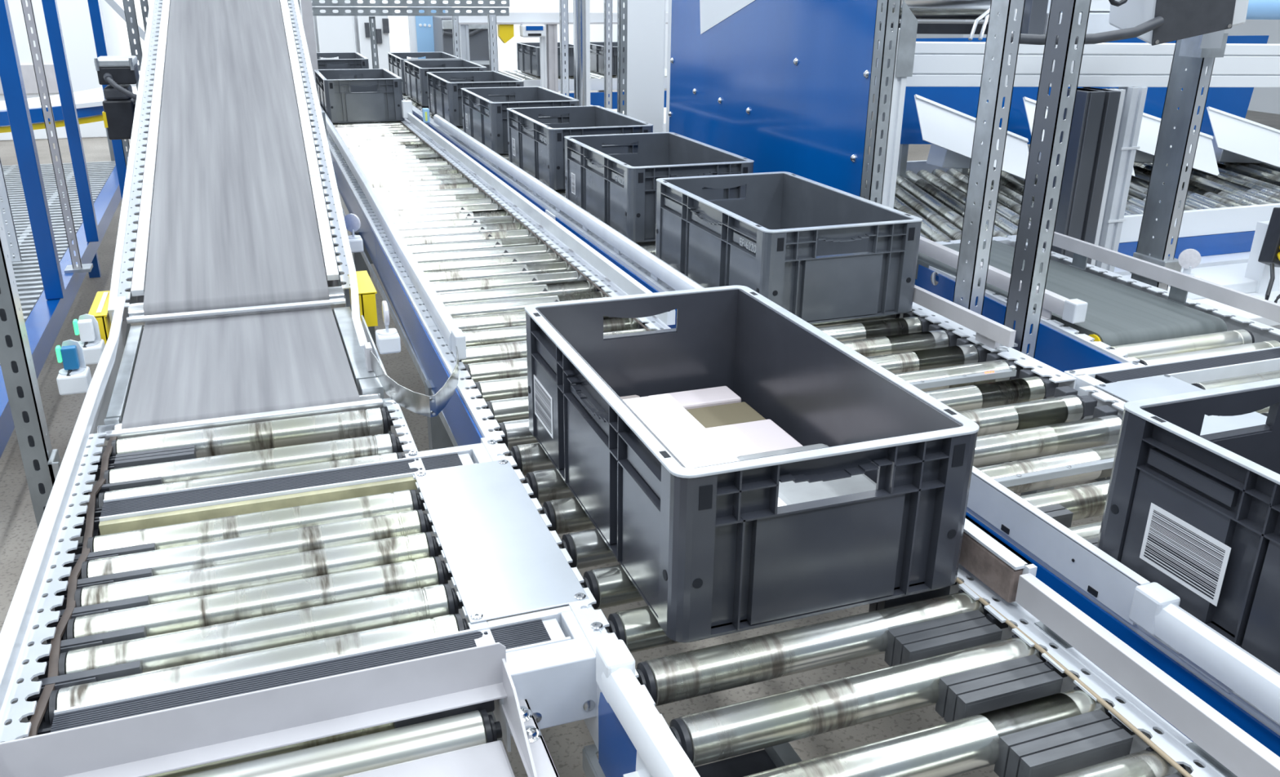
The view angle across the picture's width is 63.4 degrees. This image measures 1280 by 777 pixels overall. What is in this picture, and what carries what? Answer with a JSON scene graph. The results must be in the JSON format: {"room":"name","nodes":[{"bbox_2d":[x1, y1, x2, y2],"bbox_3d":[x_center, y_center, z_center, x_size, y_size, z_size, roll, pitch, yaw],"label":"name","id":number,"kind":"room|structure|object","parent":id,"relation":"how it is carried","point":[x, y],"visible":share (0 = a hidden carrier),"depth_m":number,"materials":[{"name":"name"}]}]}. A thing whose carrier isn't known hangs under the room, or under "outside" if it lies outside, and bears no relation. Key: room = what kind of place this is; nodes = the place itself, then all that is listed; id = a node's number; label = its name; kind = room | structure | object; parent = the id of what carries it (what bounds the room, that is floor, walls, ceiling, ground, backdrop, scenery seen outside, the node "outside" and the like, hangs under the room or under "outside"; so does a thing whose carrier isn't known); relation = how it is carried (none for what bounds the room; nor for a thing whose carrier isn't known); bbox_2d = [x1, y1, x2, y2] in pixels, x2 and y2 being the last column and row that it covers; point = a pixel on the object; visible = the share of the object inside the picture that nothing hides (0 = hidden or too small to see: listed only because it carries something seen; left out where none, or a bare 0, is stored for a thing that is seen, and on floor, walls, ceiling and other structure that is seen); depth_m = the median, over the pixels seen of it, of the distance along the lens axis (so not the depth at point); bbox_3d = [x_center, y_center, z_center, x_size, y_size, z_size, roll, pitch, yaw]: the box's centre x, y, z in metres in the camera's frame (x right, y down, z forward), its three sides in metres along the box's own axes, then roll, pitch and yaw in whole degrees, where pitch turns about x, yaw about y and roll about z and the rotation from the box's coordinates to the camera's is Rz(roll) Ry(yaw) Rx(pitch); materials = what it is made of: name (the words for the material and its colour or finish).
{"room":"distribution center","nodes":[
{"label":"distribution center","id":0,"kind":"room"},
{"bbox_2d":[104,0,145,40],"bbox_3d":[-4.139,-3.094,7.677,0.840,1.055,0.050,-7,23,-19],"label":"brace","id":1,"kind":"object","parent":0,"point":[113,3],"visible":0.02,"depth_m":7.83,"materials":[{"name":"silver metal"}]},
{"bbox_2d":[115,0,965,71],"bbox_3d":[-3.245,-7.170,14.333,19.000,5.670,0.200,-7,23,-19],"label":"wall","id":2,"kind":"structure","parent":0,"point":[399,42],"depth_m":15.50,"materials":[{"name":"white paint"}]},
{"bbox_2d":[0,88,1279,776],"bbox_3d":[0.064,-1.154,7.029,19.000,0.100,19.000,-7,23,-19],"label":"floor","id":3,"kind":"structure","parent":0,"point":[565,743],"depth_m":2.80,"materials":[{"name":"concrete"}]},
{"bbox_2d":[0,209,61,528],"bbox_3d":[-1.135,-0.111,1.885,0.087,1.700,0.067,21,29,41],"label":"post","id":4,"kind":"object","parent":3,"relation":"on","point":[42,464],"visible":0.48,"depth_m":1.93,"materials":[{"name":"metal"}]},
{"bbox_2d":[0,156,128,457],"bbox_3d":[-3.388,-0.556,4.912,1.600,0.260,5.500,-7,23,-19],"label":"conveyor","id":5,"kind":"object","parent":3,"relation":"on","point":[44,318],"depth_m":4.93,"materials":[{"name":"metal"}]},
{"bbox_2d":[0,157,22,262],"bbox_3d":[-2.790,-1.399,4.327,0.055,1.770,0.050,-7,23,-19],"label":"post","id":6,"kind":"object","parent":5,"relation":"on","point":[6,204],"visible":0.67,"depth_m":4.57,"materials":[{"name":"grey metal"}]},
{"bbox_2d":[0,0,65,299],"bbox_3d":[-2.317,-1.189,3.808,0.062,1.770,0.070,-7,23,-19],"label":"upright","id":7,"kind":"object","parent":5,"relation":"on","point":[11,73],"visible":1,"depth_m":3.91,"materials":[{"name":"blue paint"}]},
{"bbox_2d":[20,0,82,268],"bbox_3d":[-2.438,-1.343,4.195,0.036,1.770,0.036,-7,23,-19],"label":"post","id":8,"kind":"object","parent":5,"relation":"on","point":[26,10],"visible":1,"depth_m":4.29,"materials":[{"name":"grey metal"}]},
{"bbox_2d":[41,0,99,242],"bbox_3d":[-2.631,-1.538,4.686,0.052,1.770,0.060,-7,23,-19],"label":"upright","id":9,"kind":"object","parent":5,"relation":"on","point":[51,11],"visible":1,"depth_m":4.78,"materials":[{"name":"blue paint"}]},
{"bbox_2d":[87,0,126,200],"bbox_3d":[-2.908,-1.892,5.577,0.050,1.770,0.050,-7,23,-19],"label":"upright","id":10,"kind":"object","parent":5,"relation":"on","point":[94,5],"visible":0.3,"depth_m":5.58,"materials":[{"name":"blue paint"}]},
{"bbox_2d":[0,0,151,142],"bbox_3d":[-5.543,-2.865,9.332,3.200,1.270,2.900,-7,23,-19],"label":"wall","id":11,"kind":"structure","parent":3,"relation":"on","point":[74,15],"depth_m":9.52,"materials":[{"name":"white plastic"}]},
{"bbox_2d":[0,86,153,161],"bbox_3d":[-4.479,-1.772,7.444,2.349,0.643,1.173,-7,23,-19],"label":"conveyor","id":12,"kind":"object","parent":3,"relation":"on","point":[89,103],"visible":0.33,"depth_m":7.19,"materials":[{"name":"white metal"}]},
{"bbox_2d":[0,114,103,133],"bbox_3d":[-4.408,-1.841,7.216,1.785,0.123,0.695,-7,23,-19],"label":"rail","id":13,"kind":"object","parent":12,"relation":"on","point":[59,118],"depth_m":7.06,"materials":[{"name":"metal"}]},
{"bbox_2d":[121,139,139,231],"bbox_3d":[-2.477,-0.926,5.088,0.030,0.840,0.030,-7,23,-19],"label":"post","id":14,"kind":"object","parent":3,"relation":"on","point":[125,144],"visible":0.14,"depth_m":4.99,"materials":[{"name":"metal"}]},
{"bbox_2d":[122,0,151,111],"bbox_3d":[-2.536,-1.625,5.251,0.050,2.020,0.040,-7,23,-19],"label":"post","id":15,"kind":"object","parent":3,"relation":"on","point":[131,3],"visible":0.25,"depth_m":5.17,"materials":[{"name":"metal"}]},
{"bbox_2d":[140,0,156,81],"bbox_3d":[-2.491,-1.651,5.317,0.034,2.020,0.040,-7,23,-19],"label":"post","id":16,"kind":"object","parent":3,"relation":"on","point":[143,3],"visible":0.12,"depth_m":5.20,"materials":[{"name":"silver metal"}]},
{"bbox_2d":[88,0,377,395],"bbox_3d":[-1.419,-0.851,3.681,0.701,1.755,4.019,-7,23,-19],"label":"conveyor","id":17,"kind":"object","parent":3,"relation":"on","point":[241,211],"visible":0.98,"depth_m":2.87,"materials":[{"name":"grey rubber"}]},
{"bbox_2d":[93,55,139,139],"bbox_3d":[-1.708,-0.960,3.425,0.130,0.258,0.240,-7,23,-19],"label":"motor","id":18,"kind":"object","parent":17,"relation":"attached to","point":[117,72],"visible":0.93,"depth_m":3.39,"materials":[{"name":"black plastic"}]},
{"bbox_2d":[344,213,363,253],"bbox_3d":[-0.811,-0.442,2.933,0.044,0.106,0.060,-7,23,-19],"label":"reflector","id":19,"kind":"object","parent":17,"relation":"attached to","point":[353,224],"visible":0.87,"depth_m":2.92,"materials":[{"name":"white plastic"}]},
{"bbox_2d":[0,642,559,776],"bbox_3d":[-0.379,0.703,1.121,0.660,0.763,0.388,-7,23,-19],"label":"conveyor","id":20,"kind":"object","parent":3,"relation":"on","point":[425,717],"visible":1,"depth_m":1.11,"materials":[{"name":"metal"}]},
{"bbox_2d":[0,296,608,752],"bbox_3d":[-0.592,0.403,1.819,0.708,0.804,1.700,-7,23,-19],"label":"conveyor","id":21,"kind":"object","parent":3,"relation":"on","point":[226,513],"depth_m":1.44,"materials":[{"name":"metal"}]},
{"bbox_2d":[55,339,91,395],"bbox_3d":[-1.091,-0.043,1.990,0.052,0.097,0.056,-7,23,-19],"label":"sensor","id":22,"kind":"object","parent":21,"relation":"attached to","point":[75,377],"visible":0.95,"depth_m":1.98,"materials":[{"name":"white plastic"}]},
{"bbox_2d":[72,314,105,364],"bbox_3d":[-1.141,-0.103,2.142,0.052,0.097,0.056,-7,23,-19],"label":"sensor","id":23,"kind":"object","parent":21,"relation":"attached to","point":[91,343],"visible":0.85,"depth_m":2.13,"materials":[{"name":"white plastic"}]},
{"bbox_2d":[375,300,400,354],"bbox_3d":[-0.525,-0.130,2.150,0.044,0.106,0.060,-7,23,-19],"label":"reflector","id":24,"kind":"object","parent":21,"relation":"on","point":[388,340],"visible":1,"depth_m":2.14,"materials":[{"name":"white plastic"}]},
{"bbox_2d":[300,0,318,84],"bbox_3d":[-1.965,-1.992,6.200,0.060,2.020,0.050,-7,23,-19],"label":"upright","id":25,"kind":"object","parent":3,"relation":"on","point":[306,5],"visible":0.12,"depth_m":6.13,"materials":[{"name":"grey paint"}]},
{"bbox_2d":[288,0,390,70],"bbox_3d":[-3.213,-3.549,10.662,1.200,1.620,0.530,-7,23,-19],"label":"wall","id":26,"kind":"structure","parent":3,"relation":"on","point":[333,33],"depth_m":10.50,"materials":[{"name":"white paint"}]},
{"bbox_2d":[368,16,378,68],"bbox_3d":[-1.691,-1.768,6.732,0.036,1.220,0.030,-7,23,-19],"label":"post","id":27,"kind":"object","parent":3,"relation":"on","point":[371,24],"visible":0.26,"depth_m":6.55,"materials":[{"name":"metal"}]},
{"bbox_2d":[311,7,509,16],"bbox_3d":[-1.457,-2.380,6.546,1.280,0.050,0.033,-7,23,-19],"label":"beam","id":28,"kind":"structure","parent":27,"relation":"on","point":[316,11],"depth_m":6.54,"materials":[{"name":"metal"}]},
{"bbox_2d":[311,0,509,6],"bbox_3d":[-1.449,-2.425,6.508,1.280,0.048,0.033,-7,23,-19],"label":"beam","id":29,"kind":"structure","parent":28,"relation":"on","point":[315,2],"depth_m":6.50,"materials":[{"name":"metal"}]},
{"bbox_2d":[407,6,452,58],"bbox_3d":[-1.906,-2.898,9.596,0.400,1.220,0.068,-7,23,-19],"label":"guard","id":30,"kind":"object","parent":3,"relation":"on","point":[420,28],"visible":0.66,"depth_m":9.41,"materials":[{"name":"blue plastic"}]},
{"bbox_2d":[451,15,460,57],"bbox_3d":[-1.292,-2.028,7.420,0.040,1.210,0.030,-7,23,-19],"label":"post","id":31,"kind":"object","parent":3,"relation":"on","point":[455,23],"visible":0.24,"depth_m":7.24,"materials":[{"name":"metal"}]},
{"bbox_2d":[432,15,494,71],"bbox_3d":[-1.537,-2.680,9.163,0.443,1.140,0.510,-7,23,-19],"label":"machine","id":32,"kind":"object","parent":3,"relation":"on","point":[442,24],"visible":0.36,"depth_m":8.88,"materials":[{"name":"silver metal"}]},
{"bbox_2d":[487,14,498,71],"bbox_3d":[-0.932,-1.756,6.699,0.048,1.240,0.035,-7,23,-19],"label":"post","id":33,"kind":"object","parent":3,"relation":"on","point":[491,39],"visible":0.27,"depth_m":6.52,"materials":[{"name":"metal"}]},
{"bbox_2d":[455,11,667,92],"bbox_3d":[-0.013,-2.353,8.269,2.850,1.220,0.085,-7,23,-19],"label":"portal","id":34,"kind":"object","parent":3,"relation":"on","point":[548,44],"visible":0.35,"depth_m":7.84,"materials":[{"name":"white metal"}]},
{"bbox_2d":[497,24,514,43],"bbox_3d":[-1.004,-2.660,7.759,0.110,0.144,0.060,-7,23,-19],"label":"hopper","id":35,"kind":"object","parent":34,"relation":"hanging from","point":[505,32],"visible":1,"depth_m":7.73,"materials":[{"name":"yellow paint"}]},
{"bbox_2d":[520,24,546,37],"bbox_3d":[-0.803,-2.681,7.771,0.180,0.089,0.105,-7,23,-19],"label":"box","id":36,"kind":"object","parent":34,"relation":"attached to","point":[526,30],"visible":1,"depth_m":7.73,"materials":[{"name":"white plastic"}]},
{"bbox_2d":[559,0,568,96],"bbox_3d":[-0.504,-2.251,6.902,0.050,2.020,0.035,-7,23,-19],"label":"post","id":37,"kind":"object","parent":3,"relation":"on","point":[562,10],"visible":0.52,"depth_m":6.88,"materials":[{"name":"metal"}]},
{"bbox_2d":[487,66,666,109],"bbox_3d":[-0.171,-2.354,8.949,2.700,0.720,1.000,-7,23,-19],"label":"conveyor","id":38,"kind":"object","parent":3,"relation":"on","point":[597,80],"visible":0.09,"depth_m":8.36,"materials":[{"name":"white metal"}]},
{"bbox_2d":[516,42,573,76],"bbox_3d":[-0.746,-2.743,8.622,0.408,0.222,0.680,-7,23,-19],"label":"plastic crate","id":39,"kind":"object","parent":38,"relation":"on","point":[528,55],"visible":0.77,"depth_m":8.46,"materials":[{"name":"black plastic"}]},
{"bbox_2d":[590,41,624,75],"bbox_3d":[-0.211,-2.810,8.809,0.408,0.222,0.680,-7,23,-19],"label":"plastic crate","id":40,"kind":"object","parent":38,"relation":"on","point":[597,48],"visible":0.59,"depth_m":8.60,"materials":[{"name":"black plastic"}]},
{"bbox_2d":[573,0,590,106],"bbox_3d":[-0.316,-1.740,5.611,0.085,2.020,0.060,-7,23,-19],"label":"post","id":41,"kind":"object","parent":3,"relation":"on","point":[581,8],"visible":0.48,"depth_m":5.56,"materials":[{"name":"silver metal"}]},
{"bbox_2d":[604,0,612,109],"bbox_3d":[-0.224,-2.403,7.298,0.050,2.020,0.035,-7,23,-19],"label":"post","id":42,"kind":"object","parent":3,"relation":"on","point":[606,8],"visible":0.51,"depth_m":7.30,"materials":[{"name":"metal"}]},
{"bbox_2d":[617,0,627,115],"bbox_3d":[-0.087,-1.541,5.113,0.042,2.020,0.035,-7,23,-19],"label":"post","id":43,"kind":"object","parent":3,"relation":"on","point":[620,10],"visible":0.38,"depth_m":5.07,"materials":[{"name":"metal"}]},
{"bbox_2d":[605,107,666,132],"bbox_3d":[-0.223,-1.457,6.507,1.009,0.840,1.320,-7,23,-19],"label":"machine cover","id":44,"kind":"object","parent":3,"relation":"on","point":[664,108],"visible":0.02,"depth_m":6.02,"materials":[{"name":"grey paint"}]},
{"bbox_2d":[626,0,666,132],"bbox_3d":[0.026,-1.183,4.413,0.020,1.870,0.430,-7,23,-19],"label":"guard","id":45,"kind":"object","parent":3,"relation":"on","point":[646,28],"visible":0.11,"depth_m":4.32,"materials":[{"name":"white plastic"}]},
{"bbox_2d":[666,0,906,208],"bbox_3d":[0.385,-0.856,3.523,0.076,1.920,1.578,-8,23,-20],"label":"guard","id":46,"kind":"object","parent":3,"relation":"on","point":[777,85],"visible":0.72,"depth_m":3.25,"materials":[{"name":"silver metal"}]},
{"bbox_2d":[320,105,1279,776],"bbox_3d":[-0.965,-0.589,4.346,0.611,0.790,8.050,-7,23,-19],"label":"conveyor","id":47,"kind":"object","parent":3,"relation":"on","point":[459,255],"visible":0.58,"depth_m":1.26,"materials":[{"name":"metal"}]},
{"bbox_2d":[316,52,368,79],"bbox_3d":[-2.106,-2.174,7.134,0.408,0.222,0.680,-7,23,-19],"label":"plastic crate","id":48,"kind":"object","parent":47,"relation":"on","point":[346,60],"visible":0.25,"depth_m":6.88,"materials":[{"name":"black plastic"}]},
{"bbox_2d":[314,68,404,123],"bbox_3d":[-1.584,-1.653,5.828,0.408,0.222,0.680,-7,23,-19],"label":"plastic crate","id":49,"kind":"object","parent":47,"relation":"on","point":[378,96],"visible":0.98,"depth_m":5.56,"materials":[{"name":"black plastic"}]},
{"bbox_2d":[401,100,430,125],"bbox_3d":[-1.171,-1.422,5.406,0.054,0.120,0.388,-10,24,-25],"label":"sensor","id":50,"kind":"object","parent":47,"relation":"attached to","point":[406,105],"visible":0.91,"depth_m":5.51,"materials":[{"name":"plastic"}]},
{"bbox_2d":[694,749,777,776],"bbox_3d":[0.209,0.641,1.097,0.240,0.008,0.720,-7,23,-19],"label":"drip tray","id":51,"kind":"object","parent":47,"relation":"on","point":[764,760],"depth_m":1.41,"materials":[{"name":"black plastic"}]},
{"bbox_2d":[524,284,979,643],"bbox_3d":[0.112,0.059,1.532,0.408,0.222,0.680,-7,23,-19],"label":"plastic crate","id":52,"kind":"object","parent":47,"relation":"on","point":[711,551],"visible":0.97,"depth_m":1.31,"materials":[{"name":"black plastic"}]},
{"bbox_2d":[619,395,639,399],"bbox_3d":[-0.059,0.054,1.755,0.154,0.048,0.090,-7,23,-19],"label":"pack","id":53,"kind":"object","parent":52,"relation":"in","point":[631,396],"visible":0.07,"depth_m":1.79,"materials":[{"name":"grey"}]},
{"bbox_2d":[650,386,741,409],"bbox_3d":[0.094,0.036,1.806,0.152,0.048,0.065,-7,23,-19],"label":"carton","id":54,"kind":"object","parent":52,"relation":"in","point":[722,395],"visible":0.3,"depth_m":1.79,"materials":[{"name":"white cardboard"}]},
{"bbox_2d":[622,393,786,506],"bbox_3d":[0.047,0.133,1.507,0.165,0.086,0.440,-7,23,-19],"label":"carton","id":55,"kind":"object","parent":52,"relation":"in","point":[682,434],"visible":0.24,"depth_m":1.56,"materials":[{"name":"white paper"}]},
{"bbox_2d":[686,401,765,428],"bbox_3d":[0.130,0.066,1.737,0.143,0.044,0.090,-7,23,-19],"label":"carton","id":56,"kind":"object","parent":52,"relation":"in","point":[739,412],"visible":0.24,"depth_m":1.73,"materials":[{"name":"brown cardboard"}]},
{"bbox_2d":[706,419,803,457],"bbox_3d":[0.172,0.105,1.632,0.143,0.050,0.140,-7,23,-19],"label":"carton","id":57,"kind":"object","parent":52,"relation":"in","point":[765,435],"visible":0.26,"depth_m":1.63,"materials":[{"name":"white"}]},
{"bbox_2d":[736,444,876,505],"bbox_3d":[0.255,0.169,1.438,0.158,0.073,0.280,-7,23,-19],"label":"pack","id":58,"kind":"object","parent":52,"relation":"in","point":[790,492],"visible":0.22,"depth_m":1.43},
{"bbox_2d":[402,93,1279,757],"bbox_3d":[-0.432,-0.724,4.706,0.605,0.790,8.199,-7,23,-19],"label":"conveyor","id":59,"kind":"object","parent":3,"relation":"on","point":[1023,406],"visible":0.23,"depth_m":1.80,"materials":[{"name":"metal"}]},
{"bbox_2d":[387,52,461,93],"bbox_3d":[-1.510,-2.217,7.263,0.408,0.222,0.680,-7,23,-19],"label":"plastic crate","id":60,"kind":"object","parent":59,"relation":"on","point":[396,63],"visible":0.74,"depth_m":7.35,"materials":[{"name":"black plastic"}]},
{"bbox_2d":[403,59,486,106],"bbox_3d":[-1.242,-1.950,6.592,0.408,0.222,0.680,-7,23,-19],"label":"plastic crate","id":61,"kind":"object","parent":59,"relation":"on","point":[415,73],"visible":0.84,"depth_m":6.47,"materials":[{"name":"black plastic"}]},
{"bbox_2d":[426,71,524,126],"bbox_3d":[-0.921,-1.619,5.762,0.408,0.222,0.680,-7,23,-19],"label":"plastic crate","id":62,"kind":"object","parent":59,"relation":"on","point":[445,100],"visible":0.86,"depth_m":5.54,"materials":[{"name":"black plastic"}]},
{"bbox_2d":[460,86,578,154],"bbox_3d":[-0.578,-1.283,4.919,0.408,0.222,0.680,-7,23,-19],"label":"plastic crate","id":63,"kind":"object","parent":59,"relation":"on","point":[485,120],"visible":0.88,"depth_m":4.74,"materials":[{"name":"black plastic"}]},
{"bbox_2d":[506,105,653,190],"bbox_3d":[-0.255,-0.976,4.148,0.408,0.222,0.680,-7,23,-19],"label":"plastic crate","id":64,"kind":"object","parent":59,"relation":"on","point":[536,148],"visible":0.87,"depth_m":4.04,"materials":[{"name":"black plastic"}]},
{"bbox_2d":[564,132,754,242],"bbox_3d":[0.041,-0.675,3.393,0.408,0.222,0.680,-7,23,-19],"label":"plastic crate","id":65,"kind":"object","parent":59,"relation":"on","point":[619,190],"visible":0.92,"depth_m":3.27,"materials":[{"name":"black plastic"}]},
{"bbox_2d":[655,171,922,323],"bbox_3d":[0.346,-0.377,2.646,0.408,0.222,0.680,-7,23,-19],"label":"plastic crate","id":66,"kind":"object","parent":59,"relation":"on","point":[820,252],"visible":0.99,"depth_m":2.43,"materials":[{"name":"black plastic"}]},
{"bbox_2d":[1097,377,1279,673],"bbox_3d":[0.926,0.216,1.157,0.408,0.222,0.680,-7,23,-19],"label":"plastic crate","id":67,"kind":"object","parent":59,"relation":"on","point":[1197,517],"visible":0.98,"depth_m":1.27,"materials":[{"name":"black plastic"}]},
{"bbox_2d":[859,0,918,204],"bbox_3d":[0.667,-0.568,2.869,0.095,1.870,0.053,-7,23,-19],"label":"post","id":68,"kind":"object","parent":3,"relation":"on","point":[908,24],"visible":0.34,"depth_m":2.74,"materials":[{"name":"metal"}]},
{"bbox_2d":[897,37,1029,179],"bbox_3d":[1.310,-0.765,4.238,0.594,1.250,0.400,-7,23,-19],"label":"chute","id":69,"kind":"object","parent":3,"relation":"on","point":[942,117],"visible":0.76,"depth_m":4.11,"materials":[{"name":"white metal"}]},
{"bbox_2d":[952,0,1025,315],"bbox_3d":[0.788,-0.387,2.413,0.040,1.870,0.062,-7,23,-19],"label":"post","id":70,"kind":"object","parent":3,"relation":"on","point":[1002,25],"visible":0.51,"depth_m":2.34,"materials":[{"name":"metal"}]},
{"bbox_2d":[982,0,1091,466],"bbox_3d":[0.843,-0.310,2.221,0.040,1.870,0.066,-7,23,-19],"label":"post","id":71,"kind":"object","parent":3,"relation":"on","point":[1067,31],"visible":0.48,"depth_m":2.14,"materials":[{"name":"silver metal"}]},
{"bbox_2d":[999,86,1134,176],"bbox_3d":[1.788,-0.825,4.404,0.594,1.250,0.401,-7,23,-19],"label":"chute","id":72,"kind":"object","parent":3,"relation":"on","point":[1024,100],"visible":0.03,"depth_m":4.36,"materials":[{"name":"white metal"}]},
{"bbox_2d":[864,160,1279,275],"bbox_3d":[2.161,-0.516,4.310,3.801,0.752,1.360,-7,23,-19],"label":"conveyor","id":73,"kind":"object","parent":3,"relation":"on","point":[1222,212],"visible":0.37,"depth_m":3.74,"materials":[{"name":"grey metal"}]},
{"bbox_2d":[875,41,1279,462],"bbox_3d":[1.640,-0.375,3.191,2.003,1.298,0.148,-2,22,-6],"label":"portal","id":74,"kind":"object","parent":3,"relation":"on","point":[1106,123],"visible":0.39,"depth_m":2.98,"materials":[{"name":"white metal"}]},
{"bbox_2d":[880,0,1017,40],"bbox_3d":[1.115,-1.201,3.203,1.029,0.220,0.424,-2,22,-6],"label":"conveyor","id":75,"kind":"object","parent":74,"relation":"on","point":[977,10],"visible":0.27,"depth_m":3.18,"materials":[{"name":"silver metal"}]},
{"bbox_2d":[1013,0,1119,34],"bbox_3d":[1.333,-1.203,3.200,0.360,0.215,0.240,-7,23,-19],"label":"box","id":76,"kind":"object","parent":75,"relation":"on","point":[1099,15],"visible":0.04,"depth_m":3.12,"materials":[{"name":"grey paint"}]},
{"bbox_2d":[1021,0,1048,34],"bbox_3d":[1.162,-1.187,3.023,0.060,0.320,0.040,-7,23,-19],"label":"upright","id":77,"kind":"object","parent":74,"relation":"on","point":[1034,15],"visible":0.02,"depth_m":3.04,"materials":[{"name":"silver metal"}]},
{"bbox_2d":[914,223,1279,496],"bbox_3d":[1.163,0.199,2.398,0.719,0.800,1.841,-7,23,-19],"label":"conveyor","id":78,"kind":"object","parent":3,"relation":"on","point":[1126,339],"visible":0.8,"depth_m":2.39,"materials":[{"name":"metal"}]},
{"bbox_2d":[1168,248,1201,292],"bbox_3d":[1.402,-0.305,2.655,0.044,0.106,0.060,-7,23,-19],"label":"reflector","id":79,"kind":"object","parent":78,"relation":"attached to","point":[1188,259],"visible":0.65,"depth_m":2.64,"materials":[{"name":"white plastic"}]},
{"bbox_2d":[1086,37,1219,176],"bbox_3d":[2.213,-0.875,4.545,0.594,1.250,0.417,-7,23,-19],"label":"chute","id":80,"kind":"object","parent":3,"relation":"on","point":[1205,161],"visible":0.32,"depth_m":4.41,"materials":[{"name":"white metal"}]},
{"bbox_2d":[1094,39,1215,481],"bbox_3d":[1.482,-0.312,2.994,0.065,1.320,0.120,-7,23,-19],"label":"post","id":81,"kind":"object","parent":3,"relation":"on","point":[1156,251],"visible":0.44,"depth_m":2.86,"materials":[{"name":"metal"}]},
{"bbox_2d":[1010,0,1248,57],"bbox_3d":[1.195,-0.920,2.499,0.745,0.249,0.262,-7,23,-19],"label":"control box","id":82,"kind":"object","parent":81,"relation":"attached to","point":[1201,25],"visible":0.91,"depth_m":2.46,"materials":[{"name":"white plastic"}]},
{"bbox_2d":[1124,262,1279,329],"bbox_3d":[2.051,-0.078,3.412,1.100,0.592,0.410,-7,23,-19],"label":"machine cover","id":83,"kind":"object","parent":3,"relation":"on","point":[1230,276],"visible":0.1,"depth_m":3.26,"materials":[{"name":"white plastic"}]},
{"bbox_2d":[1244,207,1279,302],"bbox_3d":[1.946,-0.394,3.175,0.127,0.314,0.346,11,24,23],"label":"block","id":84,"kind":"object","parent":83,"relation":"on","point":[1263,266],"visible":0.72,"depth_m":3.22,"materials":[{"name":"plastic"}]},
{"bbox_2d":[1177,35,1279,167],"bbox_3d":[2.684,-0.932,4.702,0.594,1.250,0.432,-7,23,-19],"label":"chute","id":85,"kind":"object","parent":3,"relation":"on","point":[1236,138],"visible":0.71,"depth_m":4.55,"materials":[{"name":"white metal"}]},
{"bbox_2d":[963,19,1279,114],"bbox_3d":[9.061,-5.002,9.207,0.200,5.670,19.200,-7,23,-19],"label":"wall","id":86,"kind":"structure","parent":0,"point":[1265,100],"depth_m":12.95,"materials":[{"name":"white paint"}]},
{"bbox_2d":[1245,0,1279,19],"bbox_3d":[2.015,-1.232,3.329,0.982,0.090,0.090,-1,22,-5],"label":"pipe","id":87,"kind":"object","parent":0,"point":[1257,9],"visible":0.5,"depth_m":3.29,"materials":[{"name":"blue plastic"}]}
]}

